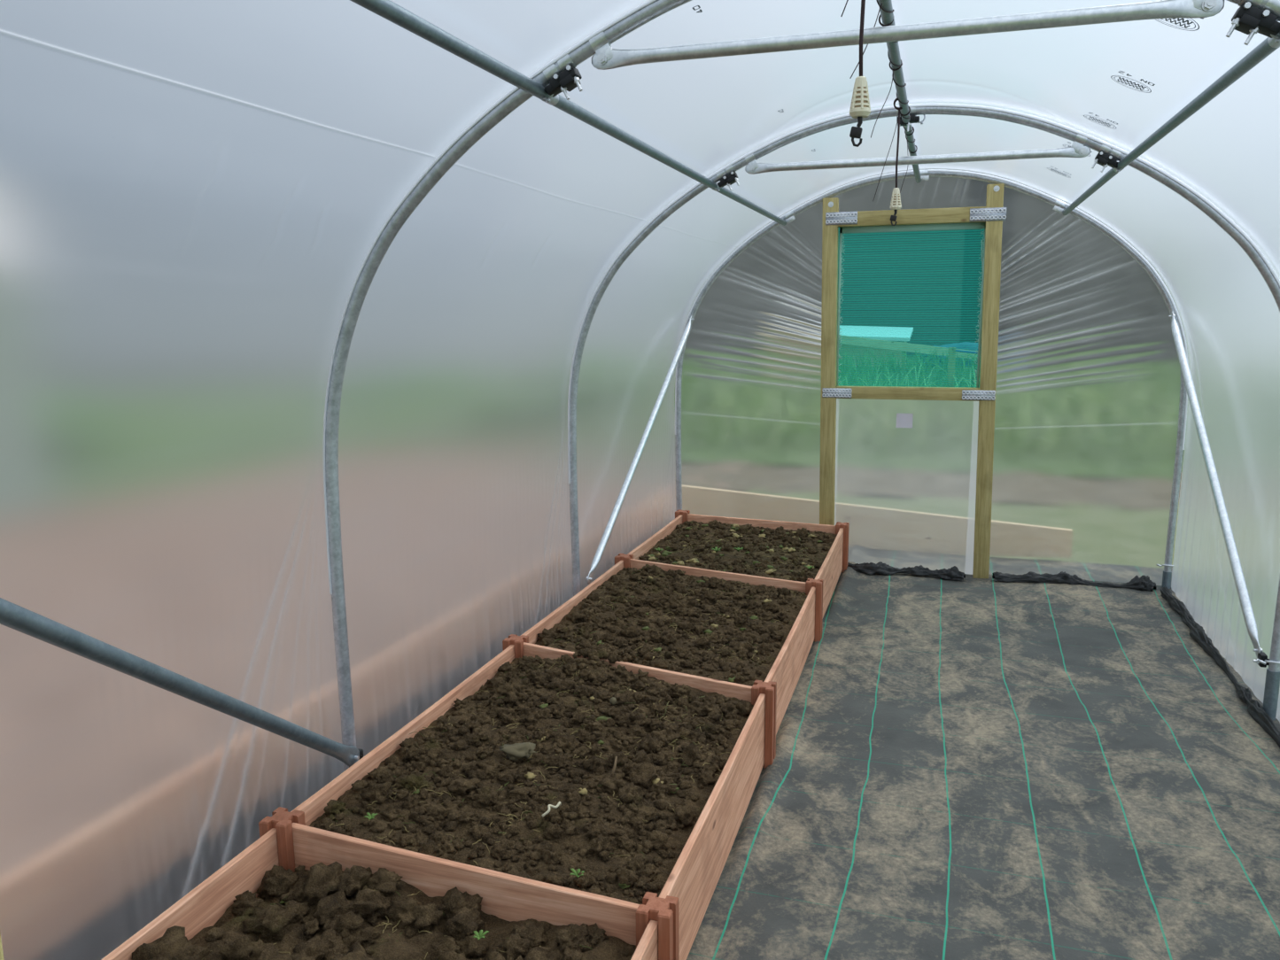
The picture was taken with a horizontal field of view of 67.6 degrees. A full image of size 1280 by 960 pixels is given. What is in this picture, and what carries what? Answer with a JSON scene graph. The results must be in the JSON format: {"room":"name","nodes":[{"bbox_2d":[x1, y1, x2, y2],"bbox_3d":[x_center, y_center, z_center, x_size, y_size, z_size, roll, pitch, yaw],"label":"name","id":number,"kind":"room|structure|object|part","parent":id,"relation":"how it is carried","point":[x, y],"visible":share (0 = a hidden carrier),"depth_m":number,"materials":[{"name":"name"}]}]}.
{"room":"greenhouse","nodes":[
{"label":"greenhouse","id":0,"kind":"room"},
{"bbox_2d":[0,0,783,959],"bbox_3d":[-0.292,-0.062,3.613,0.726,2.324,5.770,3,10,17],"label":"wall","id":1,"kind":"structure","parent":0,"point":[195,195],"depth_m":2.30,"materials":[{"name":"clear plastic"}]},
{"bbox_2d":[413,0,1260,214],"bbox_3d":[0.819,-1.263,3.043,1.645,0.242,5.770,3,10,17],"label":"ceiling","id":2,"kind":"structure","parent":0,"point":[1113,83],"depth_m":3.02,"materials":[{"name":"white plastic"}]},
{"bbox_2d":[681,176,1180,585],"bbox_3d":[1.699,-0.640,5.952,3.050,2.458,0.021,3,10,17],"label":"wall","id":3,"kind":"structure","parent":0,"point":[1089,370],"depth_m":5.80,"materials":[{"name":"clear plastic"}]},
{"bbox_2d":[819,183,1006,578],"bbox_3d":[1.656,-0.572,5.936,1.078,2.392,0.085,3,10,17],"label":"door","id":4,"kind":"structure","parent":3,"relation":"in","point":[909,469],"depth_m":6.00,"materials":[{"name":"brown wood"}]},
{"bbox_3d":[1.200,-0.575,6.082,0.121,2.355,0.065,3,10,17],"label":"post","id":5,"kind":"part","parent":4,"relation":"part of","materials":[{"name":"brown wood"}]},
{"bbox_3d":[1.244,-0.549,6.035,0.182,0.060,0.007,3,10,17],"label":"nail plate","id":6,"kind":"part","parent":4,"relation":"part of","materials":[{"name":"white metal"}]},
{"bbox_3d":[1.234,-1.603,5.850,0.191,0.075,0.007,3,10,17],"label":"nail plate","id":7,"kind":"part","parent":4,"relation":"part of","materials":[{"name":"white metal"}]},
{"bbox_3d":[1.658,-0.540,5.941,0.865,0.077,0.061,3,10,17],"label":"rail","id":8,"kind":"part","parent":4,"relation":"part of","materials":[{"name":"brown wood"}]},
{"bbox_3d":[2.050,-0.513,5.783,0.191,0.060,0.007,3,10,17],"label":"nail plate","id":9,"kind":"part","parent":4,"relation":"part of","materials":[{"name":"white metal"}]},
{"bbox_3d":[2.040,-1.557,5.600,0.200,0.075,0.007,3,10,17],"label":"nail plate","id":10,"kind":"part","parent":4,"relation":"part of","materials":[{"name":"white metal"}]},
{"bbox_3d":[2.109,-0.552,5.795,0.127,2.392,0.065,3,10,17],"label":"post","id":11,"kind":"part","parent":4,"relation":"part of","materials":[{"name":"brown wood"}]},
{"bbox_2d":[674,346,1188,472],"bbox_3d":[4.849,-1.513,15.910,24.000,0.850,10.700,3,10,17],"label":"ground","id":12,"kind":"structure","parent":0,"point":[908,356],"depth_m":13.29,"materials":[{"name":"green plant"}]},
{"bbox_2d":[838,325,913,367],"bbox_3d":[3.298,-2.175,15.597,2.170,0.730,1.600,3,10,17],"label":"shed","id":13,"kind":"object","parent":12,"relation":"on","point":[896,334],"visible":0.36,"depth_m":14.97,"materials":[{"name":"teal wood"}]},
{"bbox_2d":[838,335,977,369],"bbox_3d":[3.824,-1.911,14.416,3.788,0.808,0.090,3,10,17],"label":"fence","id":14,"kind":"object","parent":12,"relation":"on","point":[845,339],"visible":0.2,"depth_m":14.35,"materials":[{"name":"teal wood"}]},
{"bbox_2d":[698,169,1187,354],"bbox_3d":[7.873,-5.826,20.937,14.400,6.600,6.800,3,10,17],"label":"building","id":15,"kind":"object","parent":12,"relation":"on","point":[927,282],"visible":0.07,"depth_m":18.90,"materials":[{"name":"stone"}]},
{"bbox_3d":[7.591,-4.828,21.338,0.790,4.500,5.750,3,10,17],"label":"recessed door","id":16,"kind":"part","parent":15,"relation":"part of","materials":[{"name":"brown wood"}]},
{"bbox_2d":[919,341,981,366],"bbox_3d":[5.220,-1.825,15.052,1.610,0.697,0.529,3,10,17],"label":"heap","id":17,"kind":"object","parent":12,"relation":"on","point":[965,345],"visible":0.09,"depth_m":14.88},
{"bbox_2d":[946,347,955,387],"bbox_3d":[4.073,-1.352,12.508,0.090,0.760,0.090,3,10,17],"label":"fence post","id":18,"kind":"object","parent":12,"relation":"on","point":[951,361],"visible":0.64,"depth_m":12.44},
{"bbox_2d":[955,349,977,354],"bbox_3d":[4.502,-1.603,12.234,0.884,0.124,0.044,3,11,20],"label":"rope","id":19,"kind":"object","parent":18,"relation":"attached to","point":[958,351],"visible":0.36,"depth_m":12.33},
{"bbox_2d":[686,561,1279,959],"bbox_3d":[0.718,1.014,3.412,3.715,0.135,7.100,3,10,17],"label":"floor","id":20,"kind":"structure","parent":0,"point":[1031,765],"depth_m":3.31,"materials":[{"name":"grey fabric"}]},
{"bbox_2d":[100,509,849,959],"bbox_3d":[-0.034,0.851,3.656,1.106,0.364,5.640,3,10,17],"label":"raised bed","id":21,"kind":"object","parent":20,"relation":"on","point":[665,927],"visible":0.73,"depth_m":2.49,"materials":[{"name":"brown wood"}]},
{"bbox_3d":[-0.934,1.057,2.527,0.080,0.364,0.080,3,10,17],"label":"corner post","id":22,"kind":"part","parent":21,"relation":"part of","materials":[{"name":"brown wood"}]},
{"bbox_2d":[131,861,636,959],"bbox_3d":[-0.658,1.116,1.695,1.054,0.181,1.421,3,10,17],"label":"soil","id":23,"kind":"object","parent":21,"relation":"in","point":[321,912],"visible":1,"depth_m":2.20,"materials":[{"name":"brown soil"}]},
{"bbox_2d":[473,930,488,939],"bbox_3d":[-0.357,1.016,2.127,0.036,0.016,0.036,3,10,17],"label":"seedling","id":24,"kind":"object","parent":23,"relation":"on","point":[481,934],"visible":1,"depth_m":2.13,"materials":[{"name":"green plant"}]},
{"bbox_3d":[-0.499,0.816,3.884,0.080,0.364,0.080,3,10,17],"label":"corner post","id":25,"kind":"part","parent":21,"relation":"part of","materials":[{"name":"brown wood"}]},
{"bbox_2d":[309,643,753,904],"bbox_3d":[-0.218,0.838,3.059,1.032,0.137,1.495,3,10,17],"label":"soil","id":26,"kind":"object","parent":21,"relation":"in","point":[449,792],"visible":0.98,"depth_m":2.83,"materials":[{"name":"brown soil"}]},
{"bbox_2d":[364,812,377,820],"bbox_3d":[-0.717,0.897,2.542,0.030,0.015,0.029,3,10,17],"label":"seedling","id":27,"kind":"object","parent":26,"relation":"on","point":[370,817],"visible":1,"depth_m":2.54,"materials":[{"name":"green plant"}]},
{"bbox_2d":[498,742,537,760],"bbox_3d":[-0.377,0.837,2.956,0.123,0.052,0.088,3,10,17],"label":"stone","id":28,"kind":"object","parent":26,"relation":"on","point":[515,751],"visible":1,"depth_m":2.94,"materials":[{"name":"stone"}]},
{"bbox_2d":[541,801,561,816],"bbox_3d":[-0.237,0.893,2.600,0.018,0.025,0.075,7,13,38],"label":"curled leaf","id":29,"kind":"object","parent":26,"relation":"on","point":[559,803],"visible":1,"depth_m":2.60,"materials":[{"name":"white plant"}]},
{"bbox_2d":[569,868,584,877],"bbox_3d":[-0.155,0.966,2.341,0.038,0.017,0.035,3,10,17],"label":"seedling","id":30,"kind":"object","parent":26,"relation":"on","point":[577,872],"visible":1,"depth_m":2.34,"materials":[{"name":"green plant"}]},
{"bbox_2d":[609,697,616,705],"bbox_3d":[-0.093,0.767,3.307,0.024,0.028,0.022,-1,10,-1],"label":"pebble","id":31,"kind":"object","parent":26,"relation":"on","point":[613,701],"visible":1,"depth_m":3.30,"materials":[{"name":"stone"}]},
{"bbox_2d":[611,756,617,773],"bbox_3d":[-0.076,0.855,2.843,0.014,0.047,0.055,3,10,17],"label":"twig","id":32,"kind":"object","parent":26,"relation":"on","point":[616,758],"visible":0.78,"depth_m":2.84,"materials":[{"name":"brown wood"}]},
{"bbox_3d":[-0.084,0.586,5.179,0.080,0.364,0.080,3,10,17],"label":"corner post","id":33,"kind":"part","parent":21,"relation":"part of","materials":[{"name":"brown wood"}]},
{"bbox_3d":[0.041,1.127,2.216,0.080,0.316,0.080,3,10,17],"label":"corner post","id":34,"kind":"part","parent":21,"relation":"part of","materials":[{"name":"brown wood"}]},
{"bbox_2d":[534,564,807,686],"bbox_3d":[0.183,0.614,4.316,1.033,0.133,1.442,3,10,17],"label":"soil","id":35,"kind":"object","parent":21,"relation":"in","point":[714,628],"visible":0.95,"depth_m":4.22,"materials":[{"name":"brown soil"}]},
{"bbox_3d":[0.280,0.383,6.316,0.080,0.364,0.080,3,10,17],"label":"corner post","id":36,"kind":"part","parent":21,"relation":"part of","materials":[{"name":"brown wood"}]},
{"bbox_2d":[638,519,837,582],"bbox_3d":[0.594,0.395,5.604,0.999,0.106,1.342,3,10,17],"label":"soil","id":37,"kind":"object","parent":21,"relation":"in","point":[779,553],"visible":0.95,"depth_m":5.52,"materials":[{"name":"brown soil"}]},
{"bbox_2d":[711,546,721,552],"bbox_3d":[0.424,0.390,5.316,0.054,0.026,0.057,8,13,40],"label":"seedling","id":38,"kind":"object","parent":37,"relation":"on","point":[716,549],"visible":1,"depth_m":5.32,"materials":[{"name":"green plant"}]},
{"bbox_3d":[0.452,0.899,3.498,0.080,0.316,0.080,3,10,17],"label":"corner post","id":39,"kind":"part","parent":21,"relation":"part of","materials":[{"name":"brown wood"}]},
{"bbox_3d":[0.879,0.662,4.831,0.080,0.316,0.080,3,10,17],"label":"corner post","id":40,"kind":"part","parent":21,"relation":"part of","materials":[{"name":"brown wood"}]},
{"bbox_3d":[1.291,0.433,6.117,0.080,0.316,0.080,3,10,17],"label":"corner post","id":41,"kind":"part","parent":21,"relation":"part of","materials":[{"name":"brown wood"}]},
{"bbox_2d":[1068,21,1279,722],"bbox_3d":[1.953,0.039,2.912,0.721,2.324,5.770,3,10,17],"label":"wall","id":42,"kind":"structure","parent":0,"point":[1228,151],"depth_m":4.24,"materials":[{"name":"plastic"}]},
{"bbox_2d":[1171,501,1179,565],"bbox_3d":[4.180,0.404,7.498,7.100,0.001,2.740,3,10,17],"label":"ground","id":43,"kind":"structure","parent":0,"point":[1178,501],"depth_m":7.38,"materials":[{"name":"green plant"}]},
{"bbox_2d":[1178,473,1181,501],"bbox_3d":[3.319,-0.066,10.214,11.400,0.060,2.400,3,10,17],"label":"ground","id":44,"kind":"structure","parent":0,"point":[1181,473],"depth_m":9.36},
{"label":"wall","id":45,"kind":"structure","parent":0,"visible":0},
{"bbox_2d":[0,932,4,959],"bbox_3d":[-0.002,0.405,0.501,1.118,2.370,0.065,3,10,17],"label":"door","id":46,"kind":"structure","parent":45,"relation":"in","point":[1,946],"depth_m":0.66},
{"label":"ground","id":47,"kind":"structure","parent":0,"visible":0},
{"bbox_2d":[322,0,1279,770],"bbox_3d":[0.531,0.078,2.315,3.063,2.619,0.099,3,10,17],"label":"hoop","id":48,"kind":"object","parent":47,"relation":"on","point":[647,11],"depth_m":2.63,"materials":[{"name":"metal"}]},
{"bbox_3d":[-0.859,0.845,2.889,0.045,0.052,0.073,-5,11,-22],"label":"foot bracket","id":49,"kind":"part","parent":48,"relation":"part of","materials":[{"name":"silver metal"}]},
{"bbox_2d":[543,50,582,102],"bbox_3d":[-0.197,-1.004,2.374,0.123,0.121,0.056,3,10,17],"label":"clamp","id":50,"kind":"object","parent":48,"relation":"attached to","point":[570,76],"visible":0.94,"depth_m":2.36,"materials":[{"name":"black metal"}]},
{"bbox_2d":[349,0,786,225],"bbox_3d":[0.040,-1.133,3.300,0.046,0.039,5.740,3,10,17],"label":"purlin","id":51,"kind":"object","parent":48,"relation":"attached to","point":[388,10],"visible":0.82,"depth_m":2.24,"materials":[{"name":"grey metal"}]},
{"bbox_2d":[877,0,921,183],"bbox_3d":[0.809,-1.317,3.021,0.044,0.036,5.740,3,10,17],"label":"purlin","id":52,"kind":"object","parent":48,"relation":"attached to","point":[893,48],"visible":0.74,"depth_m":3.16,"materials":[{"name":"grey metal"}]},
{"bbox_2d":[840,0,882,147],"bbox_3d":[0.506,-0.965,2.194,0.073,0.447,0.454,2,10,15],"label":"hanger","id":53,"kind":"object","parent":52,"relation":"hanging from","point":[860,107],"visible":0.96,"depth_m":2.01,"materials":[{"name":"beige plastic"}]},
{"bbox_3d":[0.464,-0.997,1.984,0.042,0.310,0.033,3,10,17],"label":"cord","id":54,"kind":"part","parent":53,"relation":"part of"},
{"bbox_2d":[870,69,907,225],"bbox_3d":[0.959,-1.218,3.683,0.112,0.470,1.303,3,10,17],"label":"hanger","id":55,"kind":"object","parent":52,"relation":"hanging from","point":[896,204],"visible":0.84,"depth_m":3.65,"materials":[{"name":"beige plastic"}]},
{"bbox_3d":[0.981,-1.278,3.632,0.042,0.333,0.033,3,10,17],"label":"cord","id":56,"kind":"part","parent":55,"relation":"part of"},
{"bbox_2d":[876,0,917,153],"bbox_3d":[0.945,-1.392,3.443,0.046,0.041,2.601,3,10,17],"label":"string winding","id":57,"kind":"object","parent":52,"relation":"attached to","point":[881,8],"visible":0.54,"depth_m":3.03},
{"bbox_2d":[589,0,1224,69],"bbox_3d":[0.530,-1.023,2.140,1.373,0.102,0.045,3,10,17],"label":"bar","id":58,"kind":"object","parent":48,"relation":"attached to","point":[605,58],"visible":1,"depth_m":2.10,"materials":[{"name":"metal"}]},
{"bbox_2d":[1062,31,1279,215],"bbox_3d":[1.587,-1.064,2.817,0.042,0.034,5.740,3,10,17],"label":"purlin","id":59,"kind":"object","parent":48,"relation":"attached to","point":[1268,46],"visible":0.84,"depth_m":2.60,"materials":[{"name":"grey metal"}]},
{"bbox_2d":[1225,0,1279,45],"bbox_3d":[1.249,-0.939,1.923,0.123,0.121,0.056,3,10,17],"label":"clamp","id":60,"kind":"object","parent":48,"relation":"attached to","point":[1248,19],"visible":1,"depth_m":1.91,"materials":[{"name":"black metal"}]},
{"bbox_2d":[567,103,1279,720],"bbox_3d":[1.118,-0.248,4.148,3.063,2.619,0.111,3,10,17],"label":"hoop","id":61,"kind":"object","parent":47,"relation":"on","point":[1272,683],"depth_m":3.87,"materials":[{"name":"metal"}]},
{"bbox_2d":[714,162,739,191],"bbox_3d":[0.378,-1.323,4.168,0.123,0.121,0.056,3,10,17],"label":"clamp","id":62,"kind":"object","parent":61,"relation":"attached to","point":[732,177],"visible":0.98,"depth_m":4.15,"materials":[{"name":"black metal"}]},
{"bbox_2d":[895,105,925,131],"bbox_3d":[1.107,-1.480,3.906,0.116,0.108,0.056,3,10,17],"label":"clamp","id":63,"kind":"object","parent":61,"relation":"attached to","point":[914,119],"visible":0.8,"depth_m":3.89,"materials":[{"name":"black metal"}]},
{"bbox_2d":[744,134,1090,174],"bbox_3d":[1.105,-1.342,3.934,1.373,0.102,0.045,3,10,17],"label":"bar","id":64,"kind":"object","parent":61,"relation":"attached to","point":[1078,149],"visible":1,"depth_m":3.90,"materials":[{"name":"metal"}]},
{"bbox_2d":[1091,141,1121,172],"bbox_3d":[1.824,-1.258,3.716,0.123,0.121,0.056,3,10,17],"label":"clamp","id":65,"kind":"object","parent":61,"relation":"attached to","point":[1102,159],"visible":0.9,"depth_m":3.70,"materials":[{"name":"black metal"}]},
{"bbox_2d":[1168,310,1262,657],"bbox_3d":[2.768,-0.112,4.655,0.039,1.399,1.842,2,10,15],"label":"brace","id":66,"kind":"object","parent":61,"relation":"attached to","point":[1251,624],"visible":1,"depth_m":4.47,"materials":[{"name":"metal"}]},
{"bbox_3d":[2.534,0.734,3.884,0.060,0.052,0.058,-7,12,-32],"label":"foot bracket","id":67,"kind":"part","parent":61,"relation":"part of","materials":[{"name":"metal"}]},
{"bbox_3d":[2.534,0.734,3.884,0.042,0.052,0.066,-2,10,-6],"label":"plate","id":68,"kind":"part","parent":61,"relation":"part of","materials":[{"name":"black metal"}]},
{"bbox_2d":[674,169,1188,589],"bbox_3d":[1.691,-0.566,5.937,3.063,2.619,0.064,3,10,17],"label":"hoop","id":69,"kind":"object","parent":47,"relation":"on","point":[1167,576],"depth_m":5.63,"materials":[{"name":"metal"}]},
{"bbox_2d":[585,315,694,584],"bbox_3d":[0.042,-0.276,5.494,0.037,1.314,1.850,3,11,19],"label":"brace","id":70,"kind":"object","parent":69,"relation":"attached to","point":[632,470],"visible":1,"depth_m":5.34,"materials":[{"name":"metal"}]},
{"bbox_3d":[0.938,-1.648,5.979,0.072,0.085,0.052,3,10,17],"label":"end bracket","id":71,"kind":"part","parent":69,"relation":"part of","materials":[{"name":"silver metal"}]},
{"bbox_3d":[0.939,-1.629,5.968,0.062,0.050,0.025,3,10,17],"label":"plate","id":72,"kind":"part","parent":69,"relation":"part of","materials":[{"name":"metal"}]},
{"bbox_3d":[1.693,-1.822,5.707,0.063,0.064,0.052,3,10,17],"label":"end bracket","id":73,"kind":"part","parent":69,"relation":"part of","materials":[{"name":"silver metal"}]},
{"bbox_3d":[1.692,-1.802,5.696,0.056,0.029,0.025,3,10,17],"label":"plate","id":74,"kind":"part","parent":69,"relation":"part of","materials":[{"name":"metal"}]},
{"bbox_3d":[2.412,-1.562,5.508,0.062,0.050,0.025,3,10,17],"label":"plate","id":75,"kind":"part","parent":69,"relation":"part of","materials":[{"name":"metal"}]},
{"bbox_3d":[2.421,-1.581,5.516,0.072,0.085,0.052,3,10,17],"label":"end bracket","id":76,"kind":"part","parent":69,"relation":"part of","materials":[{"name":"silver metal"}]},
{"bbox_3d":[-0.038,0.394,0.540,3.069,2.619,0.068,3,10,17],"label":"hoop","id":77,"kind":"object","parent":47,"relation":"on","visible":0},
{"bbox_2d":[0,597,359,767],"bbox_3d":[-1.111,0.326,1.897,0.041,1.381,1.842,2,10,16],"label":"brace","id":78,"kind":"object","parent":77,"relation":"attached to","point":[14,616],"visible":0.9,"depth_m":2.08,"materials":[{"name":"metal"}]}
]}

